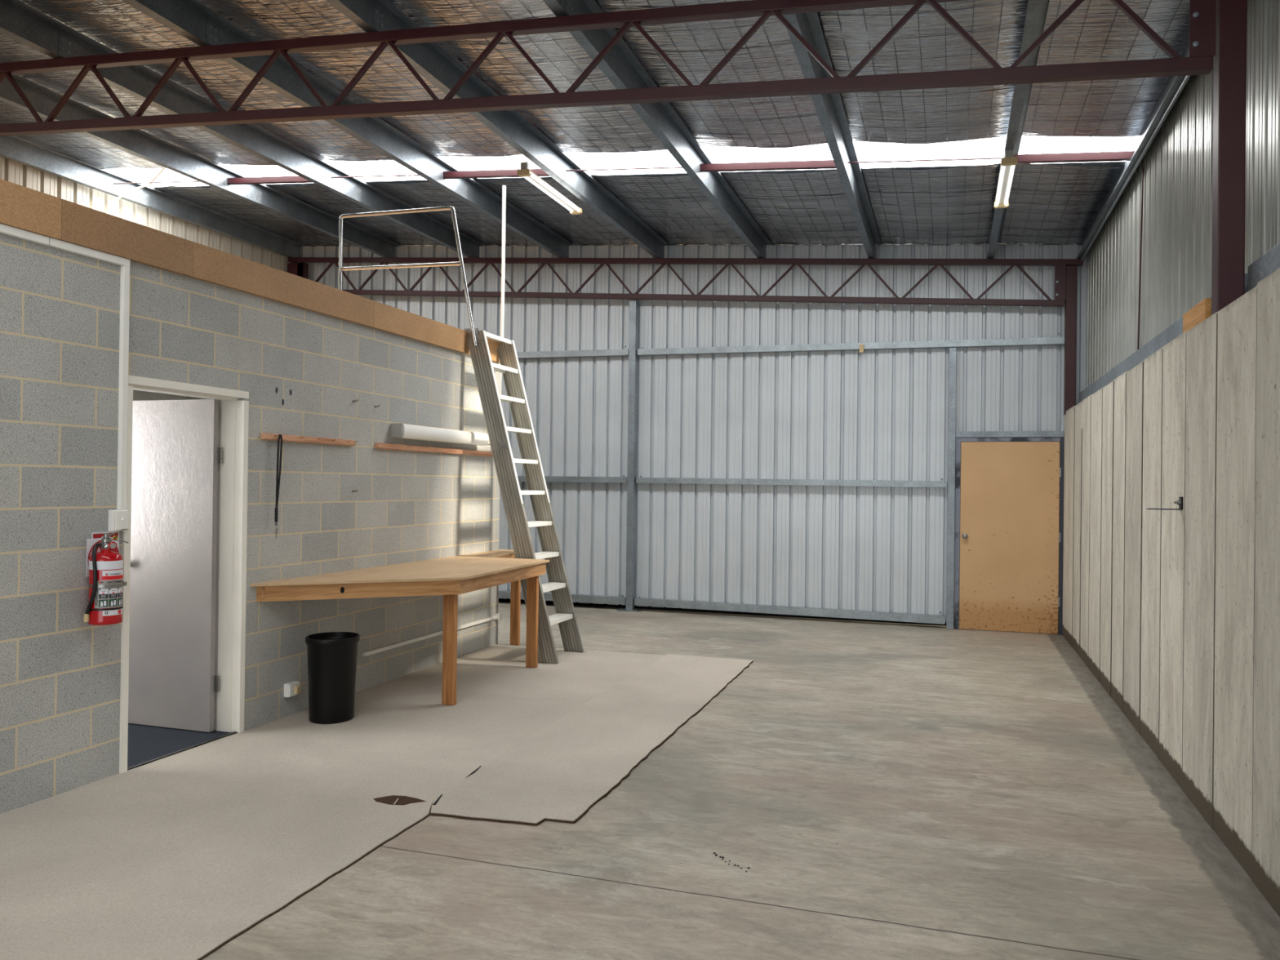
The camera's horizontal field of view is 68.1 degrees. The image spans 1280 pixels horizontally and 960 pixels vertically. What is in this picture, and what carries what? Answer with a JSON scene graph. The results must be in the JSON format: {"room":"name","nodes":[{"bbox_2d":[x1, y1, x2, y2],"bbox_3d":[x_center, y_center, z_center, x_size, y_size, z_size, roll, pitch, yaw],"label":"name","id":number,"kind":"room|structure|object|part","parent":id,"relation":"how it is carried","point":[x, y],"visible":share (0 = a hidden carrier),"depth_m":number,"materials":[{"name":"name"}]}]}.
{"room":"warehouse","nodes":[
{"label":"warehouse","id":0,"kind":"room"},
{"bbox_2d":[0,156,290,272],"bbox_3d":[-7.202,-0.979,6.071,0.042,4.910,15.050,1,0,18],"label":"wall","id":1,"kind":"structure","parent":0,"point":[11,171],"depth_m":10.61,"materials":[{"name":"white metal"}]},
{"bbox_2d":[127,723,231,767],"bbox_3d":[-4.919,1.491,5.261,4.410,0.001,8.970,1,0,18],"label":"floor","id":2,"kind":"structure","parent":0,"point":[145,743],"depth_m":5.53,"materials":[{"name":"blue carpet"}]},
{"bbox_2d":[0,233,501,813],"bbox_3d":[-5.377,0.138,3.944,4.530,2.700,12.160,1,0,18],"label":"wall","id":3,"kind":"structure","parent":0,"point":[60,673],"depth_m":5.74,"materials":[{"name":"grey concrete"}]},
{"bbox_2d":[0,223,129,510],"bbox_3d":[-3.875,-0.528,1.184,0.028,1.295,7.835,1,0,18],"label":"conduit","id":4,"kind":"object","parent":3,"relation":"attached to","point":[8,230],"visible":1,"depth_m":4.87,"materials":[{"name":"white plastic"}]},
{"bbox_2d":[85,537,119,577],"bbox_3d":[-2.709,0.391,4.785,0.006,0.197,0.195,1,0,18],"label":"sign","id":5,"kind":"object","parent":3,"relation":"attached to","point":[91,543],"visible":0.22,"depth_m":4.72,"materials":[{"name":"white plastic"}]},
{"bbox_2d":[91,531,119,551],"bbox_3d":[-2.709,0.348,4.807,0.008,0.172,0.164,1,0,18],"label":"fire sign","id":6,"kind":"object","parent":3,"relation":"attached to","point":[94,535],"visible":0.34,"depth_m":4.78,"materials":[{"name":"red plastic"}]},
{"bbox_2d":[83,528,128,625],"bbox_3d":[-2.652,0.480,4.710,0.170,0.470,0.165,1,0,-15],"label":"fire extinguisher","id":7,"kind":"object","parent":3,"relation":"attached to","point":[104,607],"visible":1,"depth_m":4.66,"materials":[{"name":"red metal"}]},
{"bbox_3d":[-2.624,0.267,4.751,0.023,0.044,0.105,0,0,37],"label":"lever","id":8,"kind":"part","parent":7,"relation":"part of","materials":[{"name":"metal"}]},
{"bbox_2d":[107,509,128,531],"bbox_3d":[-2.670,0.208,4.858,0.051,0.110,0.090,1,0,18],"label":"light switch","id":9,"kind":"object","parent":3,"relation":"attached to","point":[118,519],"visible":0.95,"depth_m":4.83,"materials":[{"name":"white plastic"}]},
{"bbox_3d":[-2.655,0.207,4.859,0.006,0.100,0.078,1,0,18],"label":"plate","id":10,"kind":"part","parent":9,"relation":"part of","materials":[{"name":"white plastic"}]},
{"bbox_2d":[119,375,248,773],"bbox_3d":[-2.981,0.490,5.480,0.947,2.070,0.900,1,0,18],"label":"door","id":11,"kind":"structure","parent":3,"relation":"in","point":[183,633],"depth_m":5.75,"materials":[{"name":"white paint"}]},
{"bbox_2d":[284,680,301,697],"bbox_3d":[-2.249,1.359,6.150,0.070,0.087,0.106,1,0,18],"label":"power outlet","id":12,"kind":"object","parent":3,"relation":"attached to","point":[293,688],"visible":1,"depth_m":6.12,"materials":[{"name":"white plastic"}]},
{"bbox_3d":[-2.240,1.359,6.147,0.008,0.079,0.098,1,0,18],"label":"plate","id":13,"kind":"part","parent":12,"relation":"part of","materials":[{"name":"white plastic"}]},
{"bbox_2d":[260,432,358,445],"bbox_3d":[-2.180,-0.268,6.323,0.062,0.039,0.945,1,0,18],"label":"hook rail","id":14,"kind":"object","parent":3,"relation":"attached to","point":[263,435],"visible":1,"depth_m":6.27,"materials":[{"name":"brown wood"}]},
{"bbox_2d":[274,434,282,537],"bbox_3d":[-2.284,0.039,5.980,0.028,0.658,0.042,1,0,18],"label":"lanyard","id":15,"kind":"object","parent":14,"relation":"hanging from","point":[277,475],"visible":1,"depth_m":5.97,"materials":[{"name":"fabric"}]},
{"bbox_2d":[363,613,501,656],"bbox_3d":[-1.674,1.285,7.973,0.038,0.056,2.192,1,0,18],"label":"conduit","id":16,"kind":"object","parent":3,"relation":"attached to","point":[498,616],"visible":1,"depth_m":7.69,"materials":[{"name":"white plastic"}]},
{"bbox_2d":[374,442,493,456],"bbox_3d":[-1.663,-0.248,7.952,0.032,0.042,1.900,1,0,18],"label":"batten","id":17,"kind":"object","parent":3,"relation":"attached to","point":[377,445],"visible":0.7,"depth_m":7.74,"materials":[{"name":"brown wood"}]},
{"bbox_2d":[391,422,489,445],"bbox_3d":[-1.569,-0.370,8.108,0.112,0.114,1.848,1,0,18],"label":"paper roll","id":18,"kind":"object","parent":3,"relation":"attached to","point":[398,430],"visible":0.93,"depth_m":7.71,"materials":[{"name":"white paper"}]},
{"bbox_2d":[500,185,506,381],"bbox_3d":[-1.344,-0.627,9.064,0.069,4.380,0.039,1,0,-6],"label":"conduit","id":19,"kind":"object","parent":3,"relation":"attached to","point":[504,187],"visible":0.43,"depth_m":9.06,"materials":[{"name":"white plastic"}]},
{"bbox_2d":[0,0,1189,246],"bbox_3d":[-2.361,-2.948,4.462,10.120,0.670,15.209,1,0,18],"label":"ceiling","id":20,"kind":"structure","parent":0,"point":[1049,204],"depth_m":7.17,"materials":[{"name":"metal"}]},
{"bbox_2d":[104,135,1140,187],"bbox_3d":[-0.936,-2.947,8.823,10.120,0.658,0.780,1,0,18],"label":"skylight","id":21,"kind":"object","parent":20,"relation":"attached to","point":[1037,144],"depth_m":8.19,"materials":[{"name":"white plastic"}]},
{"bbox_2d":[182,161,1125,187],"bbox_3d":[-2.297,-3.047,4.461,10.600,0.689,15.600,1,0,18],"label":"beam","id":22,"kind":"structure","parent":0,"point":[1106,163],"depth_m":8.76,"materials":[{"name":"metal"}]},
{"bbox_2d":[299,243,1086,623],"bbox_3d":[-0.063,-0.888,11.655,10.120,4.859,0.042,1,0,18],"label":"wall","id":23,"kind":"structure","parent":0,"point":[879,415],"depth_m":11.14,"materials":[{"name":"metal"}]},
{"bbox_2d":[498,590,626,604],"bbox_3d":[-2.475,1.439,12.340,4.855,0.110,0.085,1,0,18],"label":"beam","id":24,"kind":"structure","parent":23,"relation":"attached to","point":[502,593],"depth_m":11.70,"materials":[{"name":"metal"}]},
{"bbox_2d":[517,475,626,483],"bbox_3d":[-2.458,-0.036,12.348,4.855,0.094,0.085,1,0,18],"label":"beam","id":25,"kind":"structure","parent":23,"relation":"attached to","point":[521,478],"depth_m":11.73,"materials":[{"name":"metal"}]},
{"bbox_2d":[516,345,628,359],"bbox_3d":[-2.343,-1.609,12.325,4.655,0.122,0.085,1,0,18],"label":"beam","id":26,"kind":"structure","parent":23,"relation":"attached to","point":[597,353],"depth_m":11.79,"materials":[{"name":"metal"}]},
{"bbox_2d":[299,242,1082,246],"bbox_3d":[0.017,-2.880,11.593,9.973,0.666,0.031,1,0,18],"label":"trim","id":27,"kind":"structure","parent":23,"relation":"attached to","point":[1003,243],"depth_m":11.21,"materials":[{"name":"metal"}]},
{"bbox_2d":[634,596,945,624],"bbox_3d":[1.652,1.498,10.991,3.590,0.132,0.085,1,0,18],"label":"beam","id":28,"kind":"structure","parent":23,"relation":"attached to","point":[810,611],"depth_m":10.91,"materials":[{"name":"metal"}]},
{"bbox_2d":[635,475,946,487],"bbox_3d":[1.670,0.015,10.998,3.590,0.100,0.085,1,0,18],"label":"beam","id":29,"kind":"structure","parent":23,"relation":"attached to","point":[638,480],"depth_m":10.91,"materials":[{"name":"metal"}]},
{"bbox_2d":[637,333,1064,355],"bbox_3d":[2.246,-1.529,10.824,4.763,0.123,0.085,1,0,18],"label":"beam","id":30,"kind":"structure","parent":23,"relation":"attached to","point":[1044,340],"depth_m":10.72,"materials":[{"name":"metal"}]},
{"bbox_2d":[859,344,863,352],"bbox_3d":[2.498,-1.482,10.683,0.050,0.090,0.024,1,0,18],"label":"switch box","id":31,"kind":"object","parent":30,"relation":"attached to","point":[861,346],"visible":1,"depth_m":10.67,"materials":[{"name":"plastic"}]},
{"bbox_2d":[953,431,1064,635],"bbox_3d":[3.958,0.554,10.188,1.095,2.158,0.124,1,0,18],"label":"door","id":32,"kind":"structure","parent":23,"relation":"in","point":[1009,510],"depth_m":10.19,"materials":[{"name":"wood"}]},
{"bbox_3d":[3.532,0.611,10.300,0.062,0.062,0.072,1,0,18],"label":"knob","id":33,"kind":"part","parent":32,"relation":"part of","materials":[{"name":"metal"}]},
{"bbox_2d":[497,598,959,626],"bbox_3d":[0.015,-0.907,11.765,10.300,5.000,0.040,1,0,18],"label":"baseboard","id":34,"kind":"structure","parent":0,"point":[500,599],"depth_m":11.41,"materials":[{"name":"grey metal"}]},
{"bbox_2d":[202,600,1279,959],"bbox_3d":[-2.354,1.528,4.596,10.500,0.001,15.700,1,0,18],"label":"floor","id":35,"kind":"structure","parent":0,"point":[885,790],"depth_m":4.12,"materials":[{"name":"concrete"}]},
{"bbox_2d":[127,731,236,770],"bbox_3d":[-2.566,1.522,5.330,0.021,0.014,0.815,1,0,18],"label":"threshold strip","id":36,"kind":"object","parent":35,"relation":"on","point":[233,732],"visible":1,"depth_m":5.30,"materials":[{"name":"black plastic"}]},
{"bbox_2d":[287,262,308,279],"bbox_3d":[-4.708,-0.716,12.997,0.300,4.515,0.130,1,0,18],"label":"steel column","id":37,"kind":"structure","parent":35,"relation":"on","point":[292,268],"depth_m":12.97,"materials":[{"name":"red metal"}]},
{"bbox_2d":[288,257,1083,306],"bbox_3d":[-0.095,-2.442,11.474,9.960,1.130,0.073,1,0,18],"label":"truss","id":38,"kind":"object","parent":37,"relation":"on","point":[1060,264],"visible":0.87,"depth_m":11.06,"materials":[{"name":"red metal"}]},
{"bbox_3d":[-4.631,-2.795,12.939,0.100,0.373,0.012,1,0,18],"label":"plate","id":39,"kind":"part","parent":38,"relation":"part of","materials":[{"name":"red paint"}]},
{"bbox_2d":[986,0,1049,258],"bbox_3d":[1.521,-2.546,3.208,0.132,0.198,15.000,1,0,18],"label":"roof purlin","id":40,"kind":"structure","parent":38,"relation":"on","point":[1037,10],"depth_m":6.12,"materials":[{"name":"metal"}]},
{"bbox_2d":[993,149,1017,208],"bbox_3d":[2.879,-2.357,7.476,0.116,0.104,1.160,1,0,18],"label":"fluorescent light","id":41,"kind":"object","parent":40,"relation":"hanging from","point":[1008,163],"visible":1,"depth_m":7.34,"materials":[{"name":"white paint"}]},
{"bbox_2d":[1013,151,1134,164],"bbox_3d":[3.311,-2.474,7.273,0.875,0.117,0.040,1,0,18],"label":"channel","id":42,"kind":"object","parent":40,"relation":"attached to","point":[1121,155],"visible":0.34,"depth_m":7.25,"materials":[{"name":"red paint"}]},
{"bbox_3d":[4.422,-2.079,9.974,0.106,0.373,0.012,1,0,18],"label":"plate","id":43,"kind":"part","parent":38,"relation":"part of","materials":[{"name":"red paint"}]},
{"bbox_2d":[0,644,666,959],"bbox_3d":[-2.361,1.512,3.004,1.823,0.014,12.078,1,0,18],"label":"carpet","id":44,"kind":"object","parent":35,"relation":"on","point":[177,856],"visible":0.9,"depth_m":4.33,"materials":[{"name":"beige carpet"}]},
{"bbox_2d":[305,631,359,724],"bbox_3d":[-1.974,1.265,6.078,0.327,0.532,0.348,1,0,18],"label":"rubbish bin","id":45,"kind":"object","parent":44,"relation":"on","point":[331,655],"visible":1,"depth_m":5.95,"materials":[{"name":"black plastic"}]},
{"bbox_2d":[250,555,549,705],"bbox_3d":[-1.549,1.096,6.875,0.994,0.888,2.554,1,0,18],"label":"workbench","id":46,"kind":"object","parent":44,"relation":"on","point":[449,577],"visible":1,"depth_m":6.49,"materials":[{"name":"brown wood"}]},
{"bbox_3d":[-1.975,0.707,7.025,0.035,0.081,2.420,1,0,18],"label":"wall rail","id":47,"kind":"part","parent":46,"relation":"part of","materials":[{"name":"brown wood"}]},
{"bbox_3d":[-1.800,0.714,6.149,0.959,0.099,0.899,1,0,18],"label":"rail","id":48,"kind":"part","parent":46,"relation":"part of","materials":[{"name":"brown wood"}]},
{"bbox_3d":[-1.306,1.156,6.511,0.090,0.770,0.045,1,0,18],"label":"leg","id":49,"kind":"part","parent":46,"relation":"part of","materials":[{"name":"brown wood"}]},
{"bbox_3d":[-1.017,0.729,7.161,0.035,0.099,1.566,1,0,16],"label":"rail","id":50,"kind":"part","parent":46,"relation":"part of","materials":[{"name":"brown wood"}]},
{"bbox_3d":[-0.893,1.168,7.864,0.090,0.770,0.045,1,0,18],"label":"leg","id":51,"kind":"part","parent":46,"relation":"part of","materials":[{"name":"brown wood"}]},
{"bbox_2d":[464,328,586,663],"bbox_3d":[-1.018,0.117,8.456,0.943,2.876,0.646,1,0,18],"label":"ladder","id":52,"kind":"object","parent":44,"relation":"on","point":[484,368],"visible":0.98,"depth_m":8.39,"materials":[{"name":"metal"}]},
{"bbox_3d":[-1.479,-1.285,8.301,0.135,0.085,0.004,1,0,18],"label":"hook plate","id":53,"kind":"part","parent":52,"relation":"part of","materials":[{"name":"metal"}]},
{"bbox_2d":[456,549,520,645],"bbox_3d":[-1.315,1.107,8.613,0.310,0.890,0.885,1,0,18],"label":"table","id":54,"kind":"object","parent":35,"relation":"on","point":[515,593],"visible":0.66,"depth_m":8.91,"materials":[{"name":"brown wood"}]},
{"bbox_3d":[-1.310,0.671,8.615,0.310,0.018,0.885,1,0,18],"label":"shelf","id":55,"kind":"part","parent":54,"relation":"part of","materials":[{"name":"brown wood"}]},
{"bbox_3d":[-1.256,0.723,8.581,0.035,0.083,0.839,1,0,10],"label":"rail","id":56,"kind":"part","parent":54,"relation":"part of","materials":[{"name":"brown wood"}]},
{"bbox_3d":[-1.174,1.121,8.940,0.085,0.870,0.045,1,0,18],"label":"leg","id":57,"kind":"part","parent":54,"relation":"part of","materials":[{"name":"brown wood"}]},
{"bbox_2d":[429,654,753,826],"bbox_3d":[-0.043,1.558,6.338,0.815,0.014,4.333,1,0,18],"label":"carpet offcut","id":58,"kind":"object","parent":35,"relation":"on","point":[557,773],"visible":1,"depth_m":5.44,"materials":[{"name":"beige carpet"}]},
{"bbox_2d":[617,293,641,612],"bbox_3d":[-0.108,-0.339,11.543,0.265,3.860,0.150,1,0,18],"label":"steel post","id":59,"kind":"object","parent":35,"relation":"on","point":[633,304],"visible":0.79,"depth_m":11.51,"materials":[{"name":"grey metal"}]},
{"bbox_3d":[-0.132,1.585,11.533,0.265,0.010,0.150,1,0,18],"label":"plate","id":60,"kind":"part","parent":59,"relation":"part of","materials":[{"name":"metal"}]},
{"bbox_2d":[713,852,750,871],"bbox_3d":[0.366,1.556,3.860,0.044,0.003,0.223,1,0,-40],"label":"debris","id":61,"kind":"object","parent":35,"relation":"on","point":[716,855],"visible":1,"depth_m":3.89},
{"bbox_2d":[946,347,956,629],"bbox_3d":[3.416,0.090,10.395,0.075,3.075,0.095,1,0,18],"label":"steel post","id":62,"kind":"object","parent":35,"relation":"on","point":[953,351],"visible":1,"depth_m":10.35,"materials":[{"name":"grey metal"}]},
{"bbox_2d":[1062,267,1279,916],"bbox_3d":[2.350,0.396,2.911,0.374,2.361,15.000,1,0,18],"label":"wall","id":63,"kind":"structure","parent":0,"point":[1175,614],"depth_m":4.60,"materials":[{"name":"wood"}]},
{"bbox_2d":[1063,265,1077,414],"bbox_3d":[4.550,-1.470,9.984,0.135,1.558,0.140,1,0,18],"label":"steel column","id":64,"kind":"structure","parent":63,"relation":"on","point":[1070,301],"depth_m":9.93,"materials":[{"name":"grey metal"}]},
{"bbox_2d":[1079,273,1247,403],"bbox_3d":[3.719,-0.820,7.125,0.085,0.229,5.760,1,0,18],"label":"channel","id":65,"kind":"object","parent":63,"relation":"on","point":[1175,330],"visible":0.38,"depth_m":6.74,"materials":[{"name":"metal"}]},
{"bbox_2d":[1146,496,1182,510],"bbox_3d":[2.750,0.121,4.963,0.166,0.069,0.055,1,0,18],"label":"wall bracket","id":66,"kind":"object","parent":63,"relation":"attached to","point":[1180,502],"visible":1,"depth_m":4.94,"materials":[{"name":"black metal"}]},
{"bbox_3d":[2.822,0.120,4.939,0.014,0.065,0.055,1,0,18],"label":"plate","id":67,"kind":"part","parent":66,"relation":"part of","materials":[{"name":"black plastic"}]},
{"bbox_2d":[1182,297,1211,333],"bbox_3d":[2.851,-0.824,4.789,0.097,0.108,0.460,1,0,18],"label":"timber offcut","id":68,"kind":"object","parent":63,"relation":"on","point":[1201,311],"visible":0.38,"depth_m":4.73,"materials":[{"name":"brown wood"}]},
{"bbox_2d":[1211,0,1247,315],"bbox_3d":[2.728,-1.519,4.364,0.140,1.555,0.135,1,0,18],"label":"steel column","id":69,"kind":"structure","parent":63,"relation":"on","point":[1229,86],"depth_m":4.32,"materials":[{"name":"red metal"}]},
{"bbox_2d":[0,0,1216,136],"bbox_3d":[-1.931,-2.493,5.857,9.960,1.130,0.073,1,0,18],"label":"truss","id":70,"kind":"object","parent":69,"relation":"on","point":[1202,13],"visible":1,"depth_m":5.30,"materials":[{"name":"red metal"}]},
{"bbox_2d":[0,135,303,257],"bbox_3d":[-7.049,-3.223,6.015,0.132,0.198,15.000,1,0,18],"label":"roof purlin","id":71,"kind":"structure","parent":70,"relation":"on","point":[49,161],"depth_m":10.49,"materials":[{"name":"metal"}]},
{"bbox_2d":[113,180,199,184],"bbox_3d":[-4.982,-3.139,9.989,1.461,0.107,0.012,1,0,18],"label":"rod","id":72,"kind":"object","parent":71,"relation":"attached to","point":[196,180],"visible":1,"depth_m":10.04,"materials":[{"name":"red paint"}]},
{"bbox_2d":[0,74,399,257],"bbox_3d":[-5.601,-3.108,5.541,0.132,0.198,15.000,1,0,18],"label":"roof purlin","id":73,"kind":"structure","parent":70,"relation":"on","point":[141,144],"depth_m":9.25,"materials":[{"name":"metal"}]},
{"bbox_2d":[106,166,164,213],"bbox_3d":[-5.009,-2.550,9.650,0.455,1.342,1.769,1,0,-45],"label":"loose cable","id":74,"kind":"object","parent":73,"relation":"hanging from","point":[162,169],"visible":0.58,"depth_m":10.21,"materials":[{"name":"white plastic"}]},
{"bbox_2d":[227,175,312,185],"bbox_3d":[-3.664,-3.025,9.558,1.185,0.137,0.040,1,0,18],"label":"channel","id":75,"kind":"object","parent":73,"relation":"attached to","point":[295,179],"visible":0.66,"depth_m":9.57,"materials":[{"name":"red paint"}]},
{"bbox_2d":[0,0,483,257],"bbox_3d":[-4.414,-3.015,5.152,0.132,0.198,15.000,1,0,18],"label":"roof purlin","id":76,"kind":"structure","parent":70,"relation":"on","point":[19,21],"depth_m":7.89,"materials":[{"name":"metal"}]},
{"bbox_2d":[332,174,418,177],"bbox_3d":[-2.477,-2.941,9.169,1.186,0.089,0.012,1,0,18],"label":"rod","id":77,"kind":"object","parent":76,"relation":"attached to","point":[393,175],"visible":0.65,"depth_m":9.20,"materials":[{"name":"red paint"}]},
{"bbox_2d":[123,0,573,257],"bbox_3d":[-3.227,-2.921,4.763,0.132,0.198,15.000,1,0,18],"label":"roof purlin","id":78,"kind":"structure","parent":70,"relation":"on","point":[194,20],"depth_m":7.53,"materials":[{"name":"metal"}]},
{"bbox_2d":[443,168,550,178],"bbox_3d":[-1.290,-2.837,8.780,1.185,0.137,0.040,1,0,18],"label":"channel","id":79,"kind":"object","parent":78,"relation":"attached to","point":[539,172],"visible":0.66,"depth_m":8.80,"materials":[{"name":"red paint"}]},
{"bbox_2d":[325,0,669,257],"bbox_3d":[-2.040,-2.827,4.375,0.132,0.198,15.000,1,0,18],"label":"roof purlin","id":80,"kind":"structure","parent":70,"relation":"on","point":[433,62],"depth_m":7.42,"materials":[{"name":"metal"}]},
{"bbox_2d":[516,161,582,214],"bbox_3d":[-0.802,-2.641,8.629,0.116,0.114,1.220,1,0,18],"label":"fluorescent light","id":81,"kind":"object","parent":80,"relation":"hanging from","point":[525,172],"visible":1,"depth_m":8.49,"materials":[{"name":"white paint"}]},
{"bbox_2d":[566,166,682,171],"bbox_3d":[-0.103,-2.753,8.391,1.186,0.089,0.012,1,0,18],"label":"rod","id":82,"kind":"object","parent":80,"relation":"attached to","point":[677,166],"visible":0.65,"depth_m":8.40,"materials":[{"name":"red paint"}]},
{"bbox_2d":[542,0,771,257],"bbox_3d":[-0.853,-2.734,3.986,0.132,0.198,15.000,1,0,18],"label":"roof purlin","id":83,"kind":"structure","parent":70,"relation":"on","point":[620,65],"depth_m":7.17,"materials":[{"name":"metal"}]},
{"bbox_2d":[700,160,836,172],"bbox_3d":[1.084,-2.650,8.002,1.185,0.137,0.040,1,0,18],"label":"channel","id":84,"kind":"object","parent":83,"relation":"attached to","point":[819,164],"visible":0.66,"depth_m":7.99,"materials":[{"name":"red paint"}]},
{"bbox_2d":[782,12,881,258],"bbox_3d":[0.334,-2.640,3.597,0.132,0.198,15.000,1,0,18],"label":"roof purlin","id":85,"kind":"structure","parent":70,"relation":"on","point":[829,108],"depth_m":7.03,"materials":[{"name":"metal"}]},
{"bbox_2d":[848,157,1001,163],"bbox_3d":[2.271,-2.566,7.614,1.186,0.089,0.012,1,0,18],"label":"rod","id":86,"kind":"object","parent":85,"relation":"attached to","point":[988,157],"visible":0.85,"depth_m":7.61,"materials":[{"name":"red paint"}]},
{"bbox_2d":[1075,44,1191,261],"bbox_3d":[2.362,-2.465,2.933,0.132,0.227,15.000,1,0,18],"label":"roof purlin","id":87,"kind":"structure","parent":70,"relation":"on","point":[1176,84],"depth_m":6.85,"materials":[{"name":"metal"}]},
{"bbox_3d":[2.586,-2.131,4.357,0.106,0.373,0.012,1,0,18],"label":"plate","id":88,"kind":"part","parent":70,"relation":"part of","materials":[{"name":"red paint"}]},
{"bbox_2d":[1247,242,1279,292],"bbox_3d":[1.389,-0.888,0.038,0.060,0.235,8.920,1,0,18],"label":"channel","id":89,"kind":"object","parent":63,"relation":"on","point":[1268,263],"visible":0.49,"depth_m":4.07,"materials":[{"name":"metal"}]},
{"bbox_2d":[1085,0,1279,387],"bbox_3d":[2.429,-1.709,2.930,0.042,1.972,15.050,1,0,18],"label":"wall","id":90,"kind":"structure","parent":0,"point":[1176,257],"depth_m":5.99,"materials":[{"name":"metal"}]},
{"bbox_2d":[1137,167,1144,350],"bbox_3d":[3.755,-1.630,7.110,0.012,1.391,0.132,1,0,17],"label":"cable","id":91,"kind":"object","parent":90,"relation":"attached to","point":[1142,192],"visible":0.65,"depth_m":7.11,"materials":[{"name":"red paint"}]},
{"bbox_3d":[-5.360,-1.277,3.952,4.530,0.130,12.160,1,0,18],"label":"floor","id":92,"kind":"structure","parent":0,"visible":0},
{"bbox_2d":[0,178,500,363],"bbox_3d":[-3.342,-1.256,3.261,0.336,0.194,12.099,1,0,18],"label":"fascia board","id":93,"kind":"object","parent":92,"relation":"attached to","point":[22,207],"visible":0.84,"depth_m":5.36,"materials":[{"name":"brown wood"}]},
{"bbox_3d":[-3.925,-1.275,0.992,0.036,0.194,7.423,1,0,18],"label":"board panel","id":94,"kind":"part","parent":93,"relation":"part of","materials":[{"name":"brown wood"}]},
{"bbox_3d":[-2.644,-1.239,4.913,0.036,0.194,0.823,1,0,18],"label":"board panel","id":95,"kind":"part","parent":93,"relation":"part of","materials":[{"name":"brown wood"}]},
{"bbox_3d":[-2.244,-1.228,6.137,0.036,0.194,1.748,1,0,18],"label":"board panel","id":96,"kind":"part","parent":93,"relation":"part of","materials":[{"name":"brown wood"}]},
{"bbox_3d":[-1.651,-1.212,7.952,0.036,0.194,2.068,1,0,18],"label":"board panel","id":97,"kind":"part","parent":93,"relation":"part of","materials":[{"name":"brown wood"}]},
{"bbox_2d":[338,205,477,346],"bbox_3d":[-2.097,-1.801,8.487,1.444,1.260,0.080,1,0,18],"label":"handrail","id":98,"kind":"object","parent":92,"relation":"attached to","point":[341,268],"visible":0.77,"depth_m":8.44,"materials":[{"name":"metal"}]},
{"bbox_3d":[-2.155,-1.918,8.507,1.243,0.057,0.033,1,0,18],"label":"rail","id":99,"kind":"part","parent":98,"relation":"part of","materials":[{"name":"metal"}]}
]}

